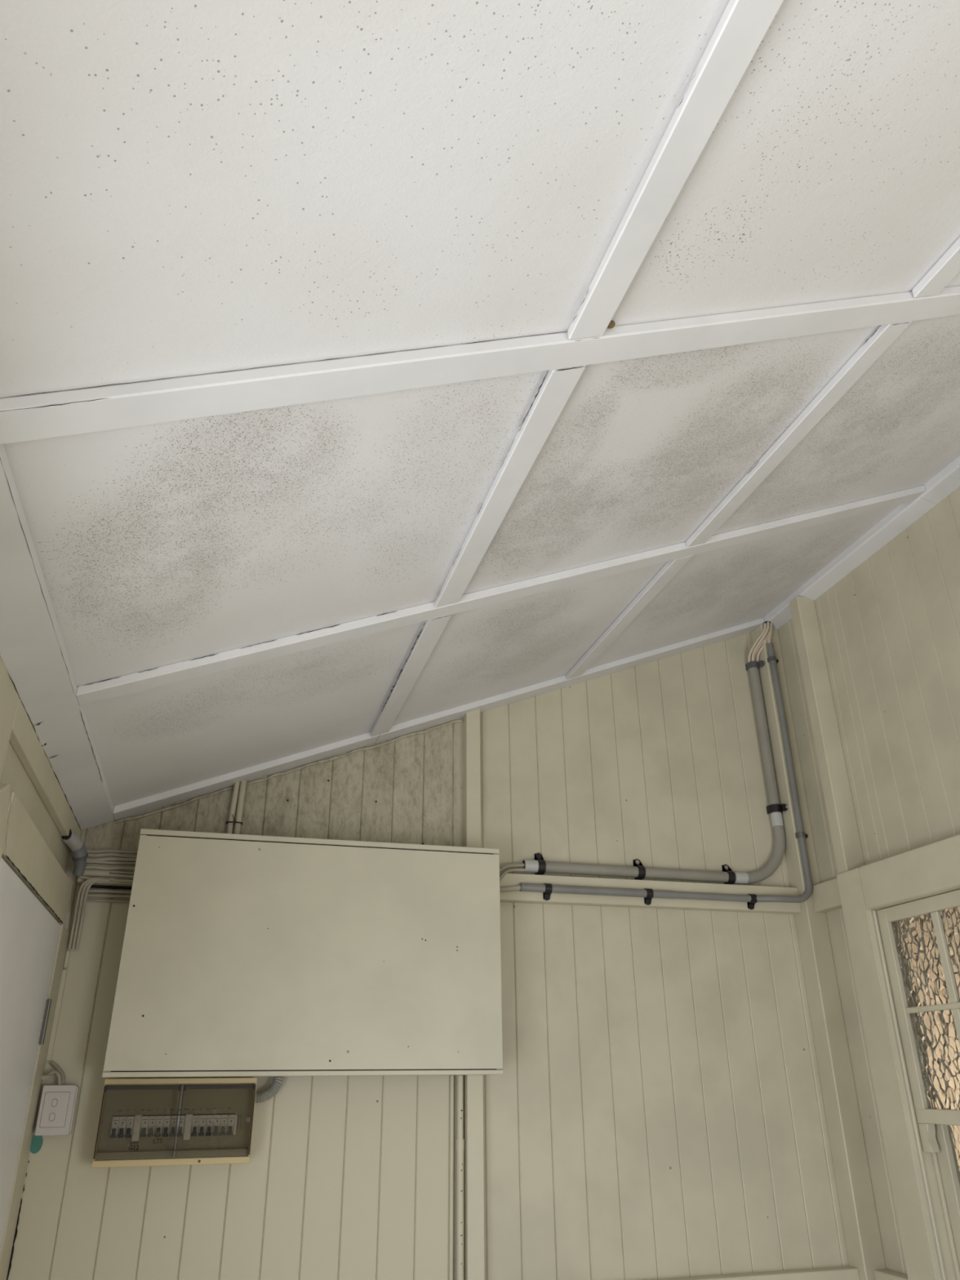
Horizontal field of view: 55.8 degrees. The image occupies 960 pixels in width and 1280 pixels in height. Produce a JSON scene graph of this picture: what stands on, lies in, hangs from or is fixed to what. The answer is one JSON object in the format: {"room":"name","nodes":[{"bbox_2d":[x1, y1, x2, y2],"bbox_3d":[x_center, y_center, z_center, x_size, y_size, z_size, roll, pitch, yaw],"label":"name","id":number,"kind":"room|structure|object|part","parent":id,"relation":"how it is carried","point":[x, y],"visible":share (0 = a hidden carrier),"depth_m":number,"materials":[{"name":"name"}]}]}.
{"room":"enclosed porch","nodes":[
{"label":"enclosed porch","id":0,"kind":"room"},
{"bbox_2d":[0,655,80,923],"bbox_3d":[-0.623,0.646,0.288,0.123,2.300,4.580,7,-27,-14],"label":"wall","id":1,"kind":"structure","parent":0,"point":[24,765],"depth_m":1.99,"materials":[{"name":"beige paint"}]},
{"bbox_3d":[-0.873,1.093,1.185,0.020,2.286,0.205,7,-27,-14],"label":"wall post","id":2,"kind":"part","parent":1,"relation":"part of","materials":[{"name":"beige paint"}]},
{"bbox_2d":[0,783,71,1279],"bbox_3d":[-1.019,1.427,1.665,0.047,2.106,1.157,7,-27,-14],"label":"door","id":3,"kind":"structure","parent":1,"relation":"in","point":[33,944],"depth_m":2.08,"materials":[{"name":"beige paint"}]},
{"bbox_3d":[-0.874,1.211,1.221,0.022,2.105,0.128,7,-27,-14],"label":"architrave","id":4,"kind":"part","parent":3,"relation":"part of","materials":[{"name":"beige paint"}]},
{"bbox_3d":[-1.020,0.530,2.099,0.020,0.113,0.968,7,-27,-14],"label":"architrave","id":5,"kind":"part","parent":3,"relation":"part of","materials":[{"name":"beige paint"}]},
{"bbox_2d":[40,1075,49,1079],"bbox_3d":[-1.145,1.154,2.393,0.020,0.011,0.008,7,-27,-14],"label":"clip","id":6,"kind":"object","parent":3,"relation":"attached to","point":[43,1077],"visible":1,"depth_m":2.39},
{"bbox_2d":[61,830,88,875],"bbox_3d":[-1.141,0.599,2.557,0.046,0.112,0.135,-3,-26,4],"label":"corrugated hose","id":7,"kind":"object","parent":1,"relation":"attached to","point":[78,849],"visible":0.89,"depth_m":2.56,"materials":[{"name":"grey plastic"}]},
{"bbox_2d":[6,622,885,1279],"bbox_3d":[0.040,1.230,2.762,2.900,3.405,0.160,7,-27,-14],"label":"wall","id":8,"kind":"structure","parent":0,"point":[674,1098],"depth_m":2.82,"materials":[{"name":"beige wood"}]},
{"bbox_2d":[35,1084,79,1135],"bbox_3d":[-1.109,1.232,2.379,0.087,0.116,0.043,7,-27,-14],"label":"light switch","id":9,"kind":"object","parent":8,"relation":"attached to","point":[58,1103],"visible":1,"depth_m":2.36,"materials":[{"name":"grey plastic"}]},
{"bbox_2d":[45,1069,62,1084],"bbox_3d":[-1.128,1.159,2.400,0.047,0.041,0.018,7,-27,-14],"label":"cable","id":10,"kind":"object","parent":9,"relation":"attached to","point":[55,1072],"visible":1,"depth_m":2.40,"materials":[{"name":"beige plastic"}]},
{"bbox_2d":[49,1061,65,1084],"bbox_3d":[-1.128,1.157,2.422,0.046,0.061,0.012,1,-26,-3],"label":"cable","id":11,"kind":"object","parent":9,"relation":"attached to","point":[53,1064],"visible":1,"depth_m":2.42,"materials":[{"name":"grey plastic"}]},
{"bbox_2d":[45,951,70,1060],"bbox_3d":[-1.158,1.002,2.495,0.012,0.280,0.013,7,-27,-14],"label":"duct","id":12,"kind":"object","parent":8,"relation":"attached to","point":[63,980],"visible":1,"depth_m":2.48,"materials":[{"name":"beige paint"}]},
{"bbox_2d":[67,876,102,948],"bbox_3d":[-1.129,0.769,2.570,0.087,0.195,0.044,-11,-28,20],"label":"cable","id":13,"kind":"object","parent":8,"relation":"attached to","point":[85,882],"visible":1,"depth_m":2.58,"materials":[{"name":"grey plastic"}]},
{"bbox_2d":[71,877,106,949],"bbox_3d":[-1.119,0.771,2.571,0.088,0.191,0.043,-12,-28,22],"label":"cable","id":14,"kind":"object","parent":8,"relation":"attached to","point":[86,884],"visible":1,"depth_m":2.58,"materials":[{"name":"grey plastic"}]},
{"bbox_2d":[75,878,110,949],"bbox_3d":[-1.110,0.773,2.572,0.090,0.189,0.042,-12,-28,23],"label":"cable","id":15,"kind":"object","parent":8,"relation":"attached to","point":[92,882],"visible":1,"depth_m":2.58,"materials":[{"name":"grey plastic"}]},
{"bbox_2d":[83,869,111,876],"bbox_3d":[-1.110,0.669,2.608,0.087,0.018,0.018,7,-27,-14],"label":"pipe","id":16,"kind":"object","parent":8,"relation":"attached to","point":[95,873],"visible":0.89,"depth_m":2.60,"materials":[{"name":"grey plastic"}]},
{"bbox_3d":[-0.606,0.729,2.781,1.156,0.085,0.045,7,-27,-14],"label":"rail","id":17,"kind":"part","parent":8,"relation":"part of","materials":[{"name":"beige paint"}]},
{"bbox_2d":[80,875,133,882],"bbox_3d":[-1.044,0.693,2.627,0.213,0.015,0.013,7,-27,-16],"label":"cable","id":18,"kind":"object","parent":8,"relation":"attached to","point":[113,879],"visible":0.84,"depth_m":2.62,"materials":[{"name":"beige plastic"}]},
{"bbox_2d":[84,893,130,898],"bbox_3d":[-1.052,0.749,2.650,0.205,0.012,0.011,7,-27,-14],"label":"cable","id":19,"kind":"object","parent":8,"relation":"attached to","point":[90,895],"visible":0.56,"depth_m":2.64,"materials":[{"name":"beige plastic"}]},
{"bbox_2d":[84,888,131,893],"bbox_3d":[-1.053,0.737,2.655,0.205,0.012,0.011,7,-27,-14],"label":"cable","id":20,"kind":"object","parent":8,"relation":"attached to","point":[93,891],"visible":0.6,"depth_m":2.65,"materials":[{"name":"beige plastic"}]},
{"bbox_2d":[86,898,129,902],"bbox_3d":[-1.052,0.761,2.643,0.205,0.009,0.008,7,-27,-14],"label":"cable","id":21,"kind":"object","parent":8,"relation":"attached to","point":[87,900],"visible":0.63,"depth_m":2.63,"materials":[{"name":"beige plastic"}]},
{"bbox_2d":[84,865,134,870],"bbox_3d":[-1.042,0.663,2.631,0.213,0.016,0.012,7,-27,-16],"label":"cable","id":22,"kind":"object","parent":8,"relation":"attached to","point":[87,866],"visible":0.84,"depth_m":2.62,"materials":[{"name":"grey plastic"}]},
{"bbox_2d":[85,863,135,866],"bbox_3d":[-1.045,0.660,2.643,0.213,0.015,0.012,7,-27,-16],"label":"cable","id":23,"kind":"object","parent":8,"relation":"attached to","point":[86,864],"visible":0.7,"depth_m":2.63,"materials":[{"name":"grey plastic"}]},
{"bbox_2d":[87,868,133,875],"bbox_3d":[-1.044,0.673,2.636,0.213,0.017,0.013,7,-27,-16],"label":"cable","id":24,"kind":"object","parent":8,"relation":"attached to","point":[119,872],"visible":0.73,"depth_m":2.63,"materials":[{"name":"grey plastic"}]},
{"bbox_2d":[86,860,135,865],"bbox_3d":[-1.043,0.649,2.643,0.212,0.011,0.011,7,-27,-16],"label":"cable","id":25,"kind":"object","parent":8,"relation":"attached to","point":[87,861],"visible":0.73,"depth_m":2.63,"materials":[{"name":"grey plastic"}]},
{"bbox_2d":[86,857,136,862],"bbox_3d":[-1.044,0.643,2.650,0.213,0.022,0.015,7,-27,-16],"label":"cable","id":26,"kind":"object","parent":8,"relation":"attached to","point":[103,859],"visible":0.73,"depth_m":2.64,"materials":[{"name":"grey plastic"}]},
{"bbox_2d":[86,849,137,853],"bbox_3d":[-1.045,0.623,2.662,0.212,0.014,0.011,7,-27,-16],"label":"cable","id":27,"kind":"object","parent":8,"relation":"attached to","point":[87,851],"visible":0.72,"depth_m":2.65,"materials":[{"name":"grey plastic"}]},
{"bbox_2d":[87,853,137,857],"bbox_3d":[-1.044,0.631,2.653,0.213,0.015,0.012,7,-27,-16],"label":"cable","id":28,"kind":"object","parent":8,"relation":"attached to","point":[89,854],"visible":0.73,"depth_m":2.64,"materials":[{"name":"grey plastic"}]},
{"bbox_2d":[109,873,133,877],"bbox_3d":[-1.042,0.682,2.626,0.212,0.010,0.011,7,-27,-16],"label":"cable","id":29,"kind":"object","parent":8,"relation":"attached to","point":[110,874],"visible":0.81,"depth_m":2.63,"materials":[{"name":"beige plastic"}]},
{"bbox_2d":[91,1077,257,1168],"bbox_3d":[-0.803,1.277,2.412,0.389,0.202,0.112,7,-27,-14],"label":"switchboard","id":30,"kind":"object","parent":8,"relation":"attached to","point":[199,1121],"visible":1,"depth_m":2.40,"materials":[{"name":"beige plastic"}]},
{"bbox_2d":[254,1076,284,1102],"bbox_3d":[-0.586,1.248,2.521,0.079,0.070,0.036,7,-27,-14],"label":"conduit","id":31,"kind":"object","parent":30,"relation":"attached to","point":[260,1096],"visible":0.95,"depth_m":2.51,"materials":[{"name":"grey plastic"}]},
{"bbox_2d":[226,780,246,834],"bbox_3d":[-0.759,0.563,2.814,0.044,0.262,0.021,7,-27,-14],"label":"conduit pipes","id":32,"kind":"object","parent":8,"relation":"attached to","point":[243,783],"visible":0.55,"depth_m":2.83,"materials":[{"name":"grey plastic"}]},
{"bbox_2d":[226,813,242,825],"bbox_3d":[-0.760,0.558,2.813,0.051,0.026,0.037,7,-27,-14],"label":"cable tie","id":33,"kind":"object","parent":32,"relation":"attached to","point":[234,821],"visible":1,"depth_m":2.80,"materials":[{"name":"black plastic"}]},
{"bbox_2d":[102,828,503,1077],"bbox_3d":[-0.467,0.907,2.619,1.058,0.633,0.153,7,-27,-14],"label":"upper cabinet","id":34,"kind":"object","parent":8,"relation":"attached to","point":[242,955],"visible":1,"depth_m":2.54,"materials":[{"name":"beige paint"}]},
{"bbox_2d":[499,884,520,892],"bbox_3d":[0.060,0.798,2.907,0.156,0.034,0.017,8,-27,-16],"label":"cable","id":35,"kind":"object","parent":34,"relation":"attached to","point":[510,888],"visible":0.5,"depth_m":2.91,"materials":[{"name":"beige plastic"}]},
{"bbox_2d":[499,862,523,868],"bbox_3d":[0.069,0.746,2.959,0.195,0.064,0.027,16,-30,-30],"label":"cable","id":36,"kind":"object","parent":34,"relation":"attached to","point":[504,864],"visible":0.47,"depth_m":2.99,"materials":[{"name":"grey plastic"}]},
{"bbox_2d":[499,866,523,875],"bbox_3d":[0.069,0.768,2.948,0.196,0.084,0.028,16,-30,-30],"label":"cable","id":37,"kind":"object","parent":34,"relation":"attached to","point":[512,867],"visible":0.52,"depth_m":2.98,"materials":[{"name":"grey plastic"}]},
{"bbox_2d":[499,863,524,872],"bbox_3d":[0.072,0.751,2.943,0.196,0.073,0.027,16,-30,-30],"label":"cable","id":38,"kind":"object","parent":34,"relation":"attached to","point":[507,866],"visible":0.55,"depth_m":2.98,"materials":[{"name":"grey plastic"}]},
{"bbox_2d":[499,867,527,881],"bbox_3d":[0.073,0.775,2.932,0.196,0.094,0.029,16,-30,-30],"label":"cable","id":39,"kind":"object","parent":34,"relation":"attached to","point":[517,869],"visible":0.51,"depth_m":2.97,"materials":[{"name":"beige plastic"}]},
{"bbox_2d":[448,1075,453,1279],"bbox_3d":[-0.081,1.528,2.571,0.012,0.530,0.012,7,-27,-14],"label":"cable cover","id":40,"kind":"object","parent":8,"relation":"attached to","point":[451,1077],"visible":1,"depth_m":2.56,"materials":[{"name":"beige paint"}]},
{"bbox_2d":[456,1075,464,1279],"bbox_3d":[-0.055,1.523,2.562,0.024,0.530,0.024,7,-27,-14],"label":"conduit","id":41,"kind":"object","parent":8,"relation":"attached to","point":[460,1140],"visible":1,"depth_m":2.55,"materials":[{"name":"beige paint"}]},
{"bbox_2d":[534,853,546,875],"bbox_3d":[0.201,0.743,3.025,0.024,0.072,0.044,7,-27,-14],"label":"saddle","id":42,"kind":"object","parent":8,"relation":"attached to","point":[538,856],"visible":0.98,"depth_m":3.01,"materials":[{"name":"black plastic"}]},
{"bbox_2d":[542,883,552,900],"bbox_3d":[0.220,0.818,2.948,0.022,0.053,0.030,7,-27,-14],"label":"saddle","id":43,"kind":"object","parent":8,"relation":"attached to","point":[546,895],"visible":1,"depth_m":2.94,"materials":[{"name":"black plastic"}]},
{"bbox_2d":[632,858,645,879],"bbox_3d":[0.547,0.783,3.113,0.024,0.070,0.043,7,-27,-14],"label":"saddle","id":44,"kind":"object","parent":8,"relation":"attached to","point":[642,873],"visible":0.99,"depth_m":3.10,"materials":[{"name":"black plastic"}]},
{"bbox_2d":[644,888,653,905],"bbox_3d":[0.565,0.858,3.035,0.022,0.053,0.030,7,-27,-14],"label":"saddle","id":45,"kind":"object","parent":8,"relation":"attached to","point":[647,900],"visible":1,"depth_m":3.03,"materials":[{"name":"black plastic"}]},
{"bbox_3d":[0.560,0.862,3.076,1.165,0.085,0.047,7,-27,-14],"label":"rail","id":46,"kind":"part","parent":8,"relation":"part of","materials":[{"name":"beige paint"}]},
{"bbox_2d":[522,666,785,884],"bbox_3d":[0.626,0.433,3.310,1.008,0.872,0.041,7,-27,-14],"label":"conduit","id":47,"kind":"object","parent":8,"relation":"attached to","point":[775,860],"visible":0.97,"depth_m":3.20,"materials":[{"name":"grey plastic"}]},
{"bbox_2d":[519,642,813,902],"bbox_3d":[0.643,0.420,3.269,1.073,1.002,0.049,6,-27,-13],"label":"conduit","id":48,"kind":"object","parent":8,"relation":"attached to","point":[531,887],"visible":1,"depth_m":3.13,"materials":[{"name":"grey plastic"}]},
{"bbox_2d":[721,864,735,884],"bbox_3d":[0.877,0.823,3.196,0.024,0.070,0.043,7,-27,-14],"label":"saddle","id":49,"kind":"object","parent":8,"relation":"attached to","point":[726,868],"visible":0.98,"depth_m":3.18,"materials":[{"name":"black plastic"}]},
{"bbox_2d":[746,893,757,910],"bbox_3d":[0.939,0.902,3.128,0.022,0.050,0.034,7,-27,-14],"label":"saddle","id":50,"kind":"object","parent":8,"relation":"attached to","point":[753,897],"visible":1,"depth_m":3.12,"materials":[{"name":"black plastic"}]},
{"bbox_3d":[0.569,1.872,2.585,1.165,0.085,0.047,7,-27,-14],"label":"rail","id":51,"kind":"part","parent":8,"relation":"part of","materials":[{"name":"beige paint"}]},
{"bbox_2d":[745,660,764,671],"bbox_3d":[1.095,0.100,3.605,0.052,0.026,0.064,7,-27,-14],"label":"saddle","id":52,"kind":"object","parent":8,"relation":"attached to","point":[752,664],"visible":0.96,"depth_m":3.60,"materials":[{"name":"grey plastic"}]},
{"bbox_2d":[767,656,778,663],"bbox_3d":[1.156,0.077,3.564,0.046,0.016,0.028,7,-27,-14],"label":"saddle","id":53,"kind":"object","parent":8,"relation":"attached to","point":[771,658],"visible":1,"depth_m":3.55,"materials":[{"name":"grey plastic"}]},
{"bbox_2d":[766,804,787,813],"bbox_3d":[1.100,0.623,3.351,0.054,0.028,0.064,7,-27,-14],"label":"saddle","id":54,"kind":"object","parent":8,"relation":"attached to","point":[773,807],"visible":0.98,"depth_m":3.34,"materials":[{"name":"black plastic"}]},
{"bbox_2d":[795,831,808,839],"bbox_3d":[1.162,0.701,3.260,0.047,0.018,0.028,7,-27,-14],"label":"saddle","id":55,"kind":"object","parent":8,"relation":"attached to","point":[797,834],"visible":1,"depth_m":3.25,"materials":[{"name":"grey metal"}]},
{"bbox_2d":[0,0,959,830],"bbox_3d":[0.604,-0.717,1.376,2.920,1.211,4.650,7,-27,-14],"label":"ceiling","id":56,"kind":"structure","parent":0,"point":[371,371],"depth_m":1.34,"materials":[{"name":"white paint"}]},
{"bbox_3d":[-0.649,0.230,2.472,0.887,0.366,0.996,7,-27,-14],"label":"panel","id":57,"kind":"part","parent":56,"relation":"part of","materials":[{"name":"white paint"}]},
{"bbox_3d":[-0.394,-0.173,1.649,0.887,0.366,0.900,7,-27,-14],"label":"panel","id":58,"kind":"part","parent":56,"relation":"part of","materials":[{"name":"white paint"}]},
{"bbox_3d":[-0.151,-0.556,0.866,0.887,0.366,0.905,7,-27,-14],"label":"panel","id":59,"kind":"part","parent":56,"relation":"part of","materials":[{"name":"white paint"}]},
{"bbox_3d":[0.113,0.031,2.806,0.695,0.289,0.996,7,-27,-14],"label":"panel","id":60,"kind":"part","parent":56,"relation":"part of","materials":[{"name":"white paint"}]},
{"bbox_3d":[0.368,-0.372,1.983,0.695,0.289,0.900,7,-27,-14],"label":"panel","id":61,"kind":"part","parent":56,"relation":"part of","materials":[{"name":"white paint"}]},
{"bbox_3d":[0.885,-0.171,3.144,0.909,0.375,0.996,7,-27,-14],"label":"panel","id":62,"kind":"part","parent":56,"relation":"part of","materials":[{"name":"white paint"}]},
{"bbox_2d":[767,627,772,643],"bbox_3d":[1.155,-0.023,3.612,0.036,0.104,0.016,7,-27,-14],"label":"cable","id":63,"kind":"object","parent":56,"relation":"hanging from","point":[770,635],"visible":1,"depth_m":3.60,"materials":[{"name":"beige plastic"}]},
{"bbox_3d":[0.611,-0.755,1.199,0.695,0.289,0.905,7,-27,-14],"label":"panel","id":64,"kind":"part","parent":56,"relation":"part of","materials":[{"name":"white paint"}]},
{"bbox_3d":[1.141,-0.574,2.321,0.909,0.375,0.900,7,-27,-14],"label":"panel","id":65,"kind":"part","parent":56,"relation":"part of","materials":[{"name":"white paint"}]},
{"bbox_3d":[1.384,-0.957,1.538,0.909,0.375,0.905,7,-27,-14],"label":"panel","id":66,"kind":"part","parent":56,"relation":"part of","materials":[{"name":"white paint"}]},
{"bbox_2d":[777,486,959,1279],"bbox_3d":[1.297,1.194,2.650,0.120,3.350,8.100,7,-27,-14],"label":"wall","id":67,"kind":"structure","parent":0,"point":[872,663],"depth_m":2.99,"materials":[{"name":"beige paint"}]},
{"bbox_2d":[747,622,766,662],"bbox_3d":[1.103,0.020,3.617,0.101,0.173,0.025,-21,-33,36],"label":"cable","id":68,"kind":"object","parent":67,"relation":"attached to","point":[757,639],"visible":1,"depth_m":3.61,"materials":[{"name":"beige plastic"}]},
{"bbox_2d":[751,622,769,661],"bbox_3d":[1.114,0.017,3.611,0.100,0.173,0.023,-22,-33,37],"label":"cable","id":69,"kind":"object","parent":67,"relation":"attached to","point":[767,623],"visible":1,"depth_m":3.60,"materials":[{"name":"beige plastic"}]},
{"bbox_2d":[754,631,768,661],"bbox_3d":[1.120,0.023,3.622,0.099,0.173,0.021,-22,-33,37],"label":"cable","id":70,"kind":"object","parent":67,"relation":"attached to","point":[761,644],"visible":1,"depth_m":3.62,"materials":[{"name":"beige plastic"}]},
{"bbox_2d":[755,622,773,662],"bbox_3d":[1.130,0.020,3.615,0.098,0.173,0.020,-23,-34,38],"label":"cable","id":71,"kind":"object","parent":67,"relation":"attached to","point":[771,623],"visible":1,"depth_m":3.61,"materials":[{"name":"beige plastic"}]},
{"bbox_2d":[836,834,959,1279],"bbox_3d":[1.372,1.324,2.254,0.240,1.639,0.945,7,-27,-14],"label":"window","id":72,"kind":"structure","parent":67,"relation":"in","point":[901,912],"depth_m":2.61,"materials":[{"name":"beige paint"}]},
{"bbox_3d":[1.261,1.104,2.698,0.026,0.588,0.038,7,-27,-14],"label":"sash","id":73,"kind":"part","parent":72,"relation":"part of","materials":[{"name":"beige paint"}]},
{"bbox_3d":[1.308,0.639,2.569,0.020,0.131,0.684,7,-27,-14],"label":"architrave","id":74,"kind":"part","parent":72,"relation":"part of","materials":[{"name":"beige paint"}]},
{"bbox_3d":[1.293,0.940,2.660,0.005,0.251,0.190,7,-27,-14],"label":"pane","id":75,"kind":"part","parent":72,"relation":"part of","materials":[{"name":"clear glass"}]},
{"bbox_3d":[1.345,0.722,2.540,0.026,0.041,0.605,7,-27,-14],"label":"rail","id":76,"kind":"part","parent":72,"relation":"part of","materials":[{"name":"beige paint"}]},
{"bbox_3d":[1.296,1.177,2.545,0.005,0.256,0.190,7,-27,-14],"label":"pane","id":77,"kind":"part","parent":72,"relation":"part of","materials":[{"name":"clear glass"}]},
{"bbox_3d":[1.348,1.217,2.301,0.027,0.037,0.654,7,-27,-14],"label":"rail","id":78,"kind":"part","parent":72,"relation":"part of","materials":[{"name":"beige paint"}]},
{"bbox_3d":[1.308,1.731,2.400,0.032,0.865,0.050,7,-27,-14],"label":"sash","id":79,"kind":"part","parent":72,"relation":"part of","materials":[{"name":"beige paint"}]},
{"bbox_3d":[1.350,0.851,2.478,0.005,0.251,0.190,7,-27,-14],"label":"pane","id":80,"kind":"part","parent":72,"relation":"part of","materials":[{"name":"clear glass"}]},
{"bbox_3d":[1.397,1.578,2.138,0.005,0.756,0.587,7,-27,-14],"label":"pane","id":81,"kind":"part","parent":72,"relation":"part of","materials":[{"name":"clear glass"}]}
]}

